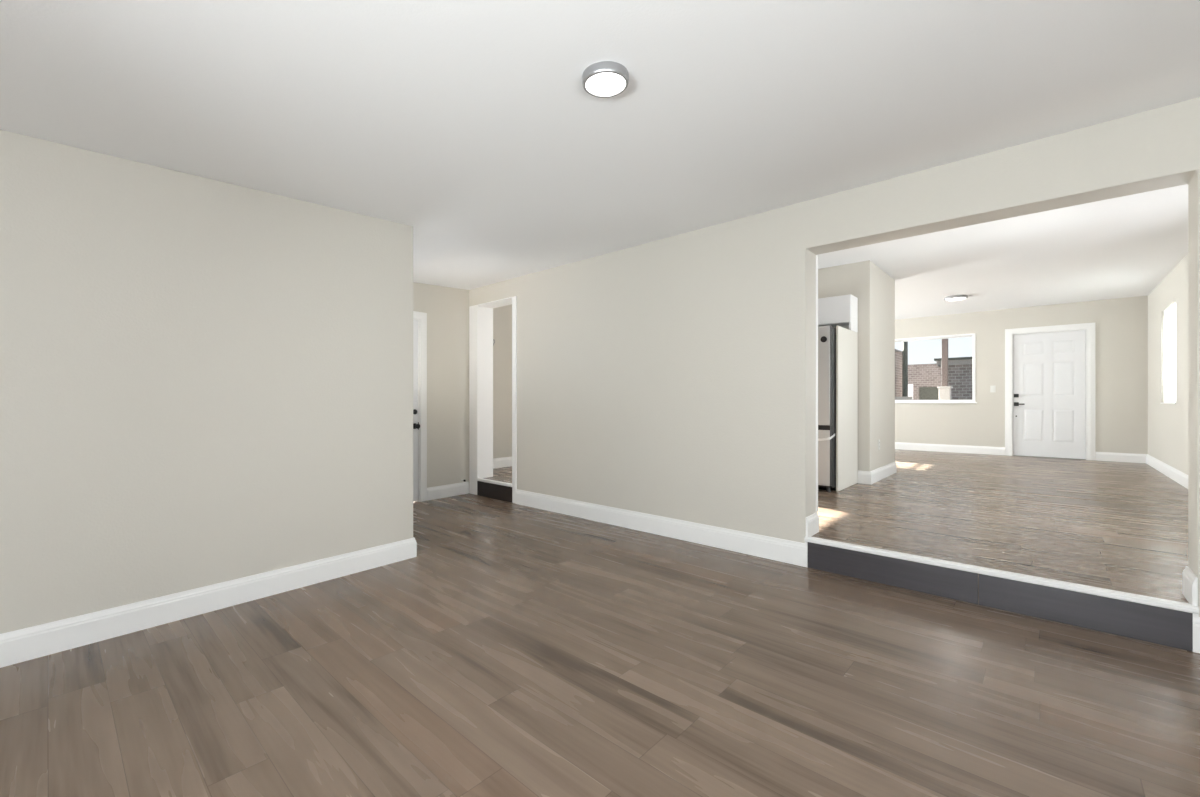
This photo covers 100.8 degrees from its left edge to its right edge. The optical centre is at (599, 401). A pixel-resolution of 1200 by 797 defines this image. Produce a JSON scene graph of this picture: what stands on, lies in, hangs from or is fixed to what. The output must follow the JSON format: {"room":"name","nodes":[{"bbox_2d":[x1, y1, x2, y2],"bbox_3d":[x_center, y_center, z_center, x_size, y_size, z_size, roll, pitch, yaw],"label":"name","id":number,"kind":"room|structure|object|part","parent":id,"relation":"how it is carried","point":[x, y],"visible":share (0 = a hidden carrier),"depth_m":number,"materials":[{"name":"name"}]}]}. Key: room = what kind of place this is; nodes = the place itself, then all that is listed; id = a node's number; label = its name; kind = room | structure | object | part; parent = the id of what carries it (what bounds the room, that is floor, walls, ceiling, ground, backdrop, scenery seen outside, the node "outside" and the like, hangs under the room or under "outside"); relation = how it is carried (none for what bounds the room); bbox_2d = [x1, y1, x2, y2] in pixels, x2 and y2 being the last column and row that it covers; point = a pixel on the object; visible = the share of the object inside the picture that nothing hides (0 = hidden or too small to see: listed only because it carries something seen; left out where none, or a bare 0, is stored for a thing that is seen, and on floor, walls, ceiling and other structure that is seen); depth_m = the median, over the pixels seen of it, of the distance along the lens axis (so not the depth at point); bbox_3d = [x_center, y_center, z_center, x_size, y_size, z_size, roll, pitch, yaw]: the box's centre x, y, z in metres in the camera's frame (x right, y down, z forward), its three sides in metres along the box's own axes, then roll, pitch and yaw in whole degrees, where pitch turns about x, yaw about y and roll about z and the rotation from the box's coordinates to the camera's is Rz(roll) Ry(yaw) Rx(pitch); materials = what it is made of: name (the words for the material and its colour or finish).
{"room":"empty living room","nodes":[
{"label":"empty living room","id":0,"kind":"room"},
{"bbox_2d":[0,130,412,633],"bbox_3d":[-3.134,-0.069,2.633,1.728,2.337,3.827,0,0,39],"label":"wall","id":1,"kind":"structure","parent":0,"point":[204,381],"depth_m":2.52,"materials":[{"name":"beige paint"}]},
{"bbox_2d":[0,537,416,667],"bbox_3d":[-2.379,1.032,2.438,1.553,0.135,4.218,0,0,15],"label":"baseboard","id":2,"kind":"structure","parent":1,"relation":"attached to","point":[21,645],"depth_m":2.50,"materials":[{"name":"white paint"}]},
{"bbox_2d":[413,282,468,487],"bbox_3d":[-2.167,-0.117,5.297,0.120,2.434,1.776,0,0,39],"label":"wall","id":3,"kind":"structure","parent":0,"point":[446,308],"depth_m":5.69,"materials":[{"name":"beige paint"}]},
{"bbox_2d":[413,311,426,501],"bbox_3d":[-2.267,0.061,5.117,0.190,2.078,1.027,0,0,39],"label":"door","id":4,"kind":"structure","parent":3,"relation":"in","point":[419,318],"depth_m":5.43,"materials":[{"name":"white paint"}]},
{"bbox_3d":[-1.990,0.270,5.375,0.082,0.061,0.061,0,0,39],"label":"knob","id":5,"kind":"part","parent":4,"relation":"part of","materials":[{"name":"black metal"}]},
{"bbox_2d":[427,482,468,500],"bbox_3d":[-1.744,1.030,5.714,0.016,0.140,0.555,0,0,39],"label":"baseboard","id":6,"kind":"structure","parent":3,"relation":"attached to","point":[437,492],"depth_m":5.69,"materials":[{"name":"white paint"}]},
{"bbox_2d":[493,304,511,457],"bbox_3d":[0.591,-0.320,9.111,0.150,2.460,7.195,0,0,42],"label":"wall","id":7,"kind":"structure","parent":0,"point":[502,316],"depth_m":6.84,"materials":[{"name":"beige paint"}]},
{"bbox_2d":[493,457,511,468],"bbox_3d":[-0.731,0.843,7.114,0.553,0.135,2.455,0,0,42],"label":"baseboard","id":8,"kind":"structure","parent":7,"relation":"attached to","point":[504,461],"depth_m":6.83,"materials":[{"name":"white paint"}]},
{"bbox_2d":[0,493,1199,796],"bbox_3d":[-0.985,1.150,1.709,7.450,0.100,5.525,0,0,42],"label":"floor","id":9,"kind":"structure","parent":0,"point":[521,651],"depth_m":1.88,"materials":[{"name":"brown wood"}]},
{"bbox_2d":[0,0,1199,289],"bbox_3d":[-0.985,-1.222,1.709,7.450,0.423,5.525,0,0,42],"label":"ceiling","id":10,"kind":"structure","parent":0,"point":[473,126],"depth_m":1.98,"materials":[{"name":"white paint"}]},
{"bbox_2d":[582,61,628,97],"bbox_3d":[0.020,-1.202,1.857,0.175,0.046,0.174,0,0,-41],"label":"ceiling lamp","id":11,"kind":"object","parent":10,"relation":"attached to","point":[603,79],"visible":1,"depth_m":1.82,"materials":[{"name":"silver metal"}]},
{"bbox_2d":[469,97,1199,616],"bbox_3d":[0.928,-0.275,3.838,7.450,2.750,0.200,0,0,42],"label":"wall","id":12,"kind":"structure","parent":0,"point":[674,377],"depth_m":3.65,"materials":[{"name":"beige paint"}]},
{"bbox_2d":[469,296,516,502],"bbox_3d":[-1.158,-0.017,5.711,0.883,2.234,0.225,0,0,42],"label":"trim","id":13,"kind":"structure","parent":12,"relation":"attached to","point":[480,315],"depth_m":5.86,"materials":[{"name":"white paint"}]},
{"bbox_2d":[477,481,511,502],"bbox_3d":[-1.191,1.015,5.601,0.657,0.170,0.010,0,0,42],"label":"trim","id":14,"kind":"structure","parent":12,"relation":"attached to","point":[499,492],"depth_m":5.59,"materials":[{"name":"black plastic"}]},
{"bbox_2d":[477,478,511,486],"bbox_3d":[-1.183,0.915,5.610,0.649,0.030,0.058,0,0,42],"label":"trim","id":15,"kind":"structure","parent":12,"relation":"attached to","point":[478,479],"depth_m":5.57,"materials":[{"name":"white paint"}]},
{"bbox_2d":[516,489,807,566],"bbox_3d":[0.238,1.024,4.313,3.064,0.153,0.016,0,0,42],"label":"baseboard","id":16,"kind":"structure","parent":12,"relation":"attached to","point":[777,549],"depth_m":3.95,"materials":[{"name":"white paint"}]},
{"bbox_2d":[806,512,818,536],"bbox_3d":[0.316,0.843,4.399,3.063,0.135,0.216,0,0,42],"label":"baseboard","id":17,"kind":"object","parent":12,"relation":"attached to","point":[812,521],"visible":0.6,"depth_m":3.36,"materials":[{"name":"white paint"}]},
{"bbox_2d":[816,255,817,511],"bbox_3d":[1.511,-0.123,3.482,0.032,1.790,0.050,0,0,42],"label":"trim","id":18,"kind":"structure","parent":12,"relation":"attached to","point":[816,255],"depth_m":3.46,"materials":[{"name":"white paint"}]},
{"bbox_2d":[808,542,977,604],"bbox_3d":[1.714,1.015,2.989,0.900,0.170,0.012,0,0,42],"label":"step riser","id":19,"kind":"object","parent":12,"relation":"attached to","point":[960,585],"depth_m":2.94,"materials":[{"name":"plastic"}]},
{"bbox_2d":[804,536,1198,617],"bbox_3d":[2.003,0.923,2.747,1.687,0.046,0.058,0,0,42],"label":"trim","id":20,"kind":"structure","parent":12,"relation":"attached to","point":[1147,600],"depth_m":2.56,"materials":[{"name":"white paint"}]},
{"bbox_2d":[979,574,1192,651],"bbox_3d":[2.330,1.015,2.435,0.749,0.170,0.012,0,0,42],"label":"step riser","id":21,"kind":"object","parent":12,"relation":"attached to","point":[1153,624],"depth_m":2.39,"materials":[{"name":"plastic"}]},
{"bbox_2d":[1193,617,1199,652],"bbox_3d":[3.061,1.024,1.776,1.220,0.153,0.016,0,0,42],"label":"baseboard","id":22,"kind":"structure","parent":12,"relation":"attached to","point":[1196,621],"depth_m":2.17,"materials":[{"name":"white paint"}]},
{"bbox_2d":[484,449,1188,603],"bbox_3d":[3.117,1.005,6.808,6.987,0.190,7.545,0,0,42],"label":"floor","id":23,"kind":"structure","parent":0,"point":[1118,526],"depth_m":3.88,"materials":[{"name":"brown wood"}]},
{"bbox_2d":[818,325,835,491],"bbox_3d":[2.207,0.080,5.498,0.914,1.660,0.851,0,0,42],"label":"fridge","id":24,"kind":"object","parent":23,"relation":"on","point":[826,335],"visible":0.32,"depth_m":4.93,"materials":[{"name":"silver metal"}]},
{"bbox_3d":[1.954,0.561,5.222,0.907,0.553,0.064,0,0,42],"label":"freezer drawer","id":25,"kind":"part","parent":24,"relation":"part of","materials":[{"name":"grey metal"}]},
{"bbox_3d":[2.124,-0.256,5.069,0.450,0.988,0.064,0,0,42],"label":"door","id":26,"kind":"part","parent":24,"relation":"part of","materials":[{"name":"grey metal"}]},
{"bbox_2d":[836,326,857,491],"bbox_3d":[2.623,0.073,5.261,0.020,1.672,0.703,0,0,42],"label":"end panel","id":27,"kind":"object","parent":23,"relation":"on","point":[846,339],"visible":1,"depth_m":5.21,"materials":[{"name":"beige paint"}]},
{"bbox_2d":[818,260,894,470],"bbox_3d":[1.826,-0.320,7.276,4.141,2.460,1.205,0,0,42],"label":"wall","id":28,"kind":"structure","parent":0,"point":[874,289],"depth_m":5.65,"materials":[{"name":"beige paint"}]},
{"bbox_2d":[818,294,857,331],"bbox_3d":[2.416,-0.958,5.737,0.965,0.384,0.273,0,0,42],"label":"upper cabinet","id":29,"kind":"object","parent":28,"relation":"attached to","point":[842,310],"visible":0.36,"depth_m":5.42,"materials":[{"name":"white paint"}]},
{"bbox_3d":[2.509,-1.000,5.482,0.479,0.293,0.019,0,0,42],"label":"door","id":30,"kind":"part","parent":29,"relation":"part of","materials":[{"name":"white paint"}]},
{"bbox_3d":[2.774,-0.807,5.428,0.020,0.082,0.253,0,0,42],"label":"panel","id":31,"kind":"part","parent":29,"relation":"part of","materials":[{"name":"white paint"}]},
{"bbox_2d":[858,462,896,483],"bbox_3d":[1.832,0.840,7.270,4.157,0.140,1.237,0,0,42],"label":"baseboard","id":32,"kind":"structure","parent":28,"relation":"attached to","point":[864,477],"depth_m":5.62,"materials":[{"name":"white paint"}]},
{"bbox_2d":[817,184,1187,319],"bbox_3d":[3.184,-1.600,6.882,6.987,0.100,7.345,0,0,42],"label":"ceiling","id":33,"kind":"structure","parent":0,"point":[1124,246],"depth_m":5.31,"materials":[{"name":"white paint"}]},
{"bbox_2d":[944,295,967,300],"bbox_3d":[5.279,-1.530,7.356,0.284,0.040,0.284,0,0,42],"label":"ceiling lamp","id":34,"kind":"object","parent":33,"relation":"in","point":[954,297],"visible":1,"depth_m":7.29,"materials":[{"name":"silver metal"}]},
{"bbox_2d":[895,296,1147,459],"bbox_3d":[5.589,-0.320,9.558,6.987,2.460,0.150,0,0,42],"label":"wall","id":35,"kind":"structure","parent":0,"point":[1121,324],"depth_m":8.09,"materials":[{"name":"beige paint"}]},
{"bbox_2d":[895,333,976,402],"bbox_3d":[6.040,-0.574,9.120,1.435,1.222,0.158,0,0,42],"label":"window","id":36,"kind":"structure","parent":35,"relation":"in","point":[973,335],"depth_m":8.81,"materials":[{"name":"white paint"}]},
{"bbox_3d":[5.995,0.025,9.069,1.435,0.024,0.022,0,0,42],"label":"sill","id":37,"kind":"part","parent":36,"relation":"part of","materials":[{"name":"white paint"}]},
{"bbox_2d":[895,442,1004,454],"bbox_3d":[4.929,0.843,10.039,5.064,0.135,0.016,0,0,42],"label":"baseboard","id":38,"kind":"structure","parent":35,"relation":"attached to","point":[898,445],"depth_m":8.83,"materials":[{"name":"white paint"}]},
{"bbox_2d":[990,386,995,391],"bbox_3d":[6.698,-0.210,8.453,0.072,0.116,0.011,0,0,42],"label":"light switch","id":39,"kind":"object","parent":35,"relation":"attached to","point":[992,388],"visible":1,"depth_m":8.45,"materials":[{"name":"white plastic"}]},
{"bbox_2d":[1005,323,1094,459],"bbox_3d":[7.251,-0.151,8.025,1.078,2.122,0.208,0,0,42],"label":"door","id":40,"kind":"structure","parent":35,"relation":"in","point":[1050,373],"depth_m":7.97,"materials":[{"name":"white paint"}]},
{"bbox_2d":[1148,254,1187,474],"bbox_3d":[5.677,-0.320,4.542,0.150,2.460,7.195,0,0,42],"label":"wall","id":41,"kind":"structure","parent":0,"point":[1167,423],"depth_m":6.04,"materials":[{"name":"beige paint"}]},
{"bbox_2d":[1096,452,1197,605],"bbox_3d":[5.319,0.843,4.728,0.631,0.135,7.395,0,0,42],"label":"baseboard","id":42,"kind":"structure","parent":41,"relation":"attached to","point":[1189,579],"depth_m":5.86,"materials":[{"name":"white paint"}]},
{"bbox_2d":[1161,303,1175,403],"bbox_3d":[6.970,-0.566,6.009,0.128,1.192,0.971,0,0,42],"label":"window","id":43,"kind":"structure","parent":41,"relation":"in","point":[1170,313],"depth_m":6.06,"materials":[{"name":"white paint"}]},
{"label":"outside","id":44,"kind":"structure","parent":0,"visible":0},
{"bbox_3d":[23.323,1.200,33.437,70.000,0.200,59.080,0,0,42],"label":"ground","id":45,"kind":"structure","parent":44,"visible":0},
{"bbox_2d":[895,349,901,396],"bbox_3d":[7.964,-0.420,18.723,4.900,3.040,7.580,0,0,42],"label":"brick house","id":46,"kind":"structure","parent":45,"relation":"on","point":[898,354],"depth_m":18.94,"materials":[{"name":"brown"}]},
{"bbox_2d":[895,397,911,399],"bbox_3d":[8.789,0.480,15.092,1.200,1.240,0.200,0,0,42],"label":"wall","id":47,"kind":"structure","parent":45,"relation":"on","point":[896,398],"depth_m":14.75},
{"bbox_2d":[902,341,907,396],"bbox_3d":[10.118,-1.650,16.452,1.000,5.500,0.164,0,0,42],"label":"utility pole","id":48,"kind":"object","parent":45,"relation":"on","point":[904,344],"visible":0.23,"depth_m":16.39,"materials":[{"name":"grey wood"}]},
{"bbox_2d":[908,363,940,399],"bbox_3d":[15.733,-0.310,26.860,6.580,2.820,7.090,0,0,42],"label":"house","id":49,"kind":"structure","parent":45,"relation":"on","point":[924,380],"depth_m":22.86,"materials":[{"name":"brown brick"}]},
{"bbox_3d":[15.165,0.225,22.638,1.000,1.750,0.050,0,0,42],"label":"garage door","id":50,"kind":"part","parent":49,"relation":"part of","materials":[{"name":"grey metal"}]},
{"bbox_2d":[937,339,952,399],"bbox_3d":[7.481,-0.180,10.755,0.250,2.560,0.250,0,0,42],"label":"porch column","id":51,"kind":"structure","parent":45,"relation":"on","point":[944,390],"depth_m":10.70,"materials":[{"name":"brown wood"}]},
{"bbox_3d":[7.481,-0.890,10.755,0.108,1.140,0.108,0,0,42],"label":"post","id":52,"kind":"part","parent":51,"relation":"part of","materials":[{"name":"brown wood"}]},
{"bbox_2d":[934,357,971,399],"bbox_3d":[16.430,-0.165,16.131,8.440,2.530,6.360,0,0,42],"label":"brick house","id":53,"kind":"structure","parent":45,"relation":"on","point":[959,368],"depth_m":16.26,"materials":[{"name":"grey brick"}]}
]}

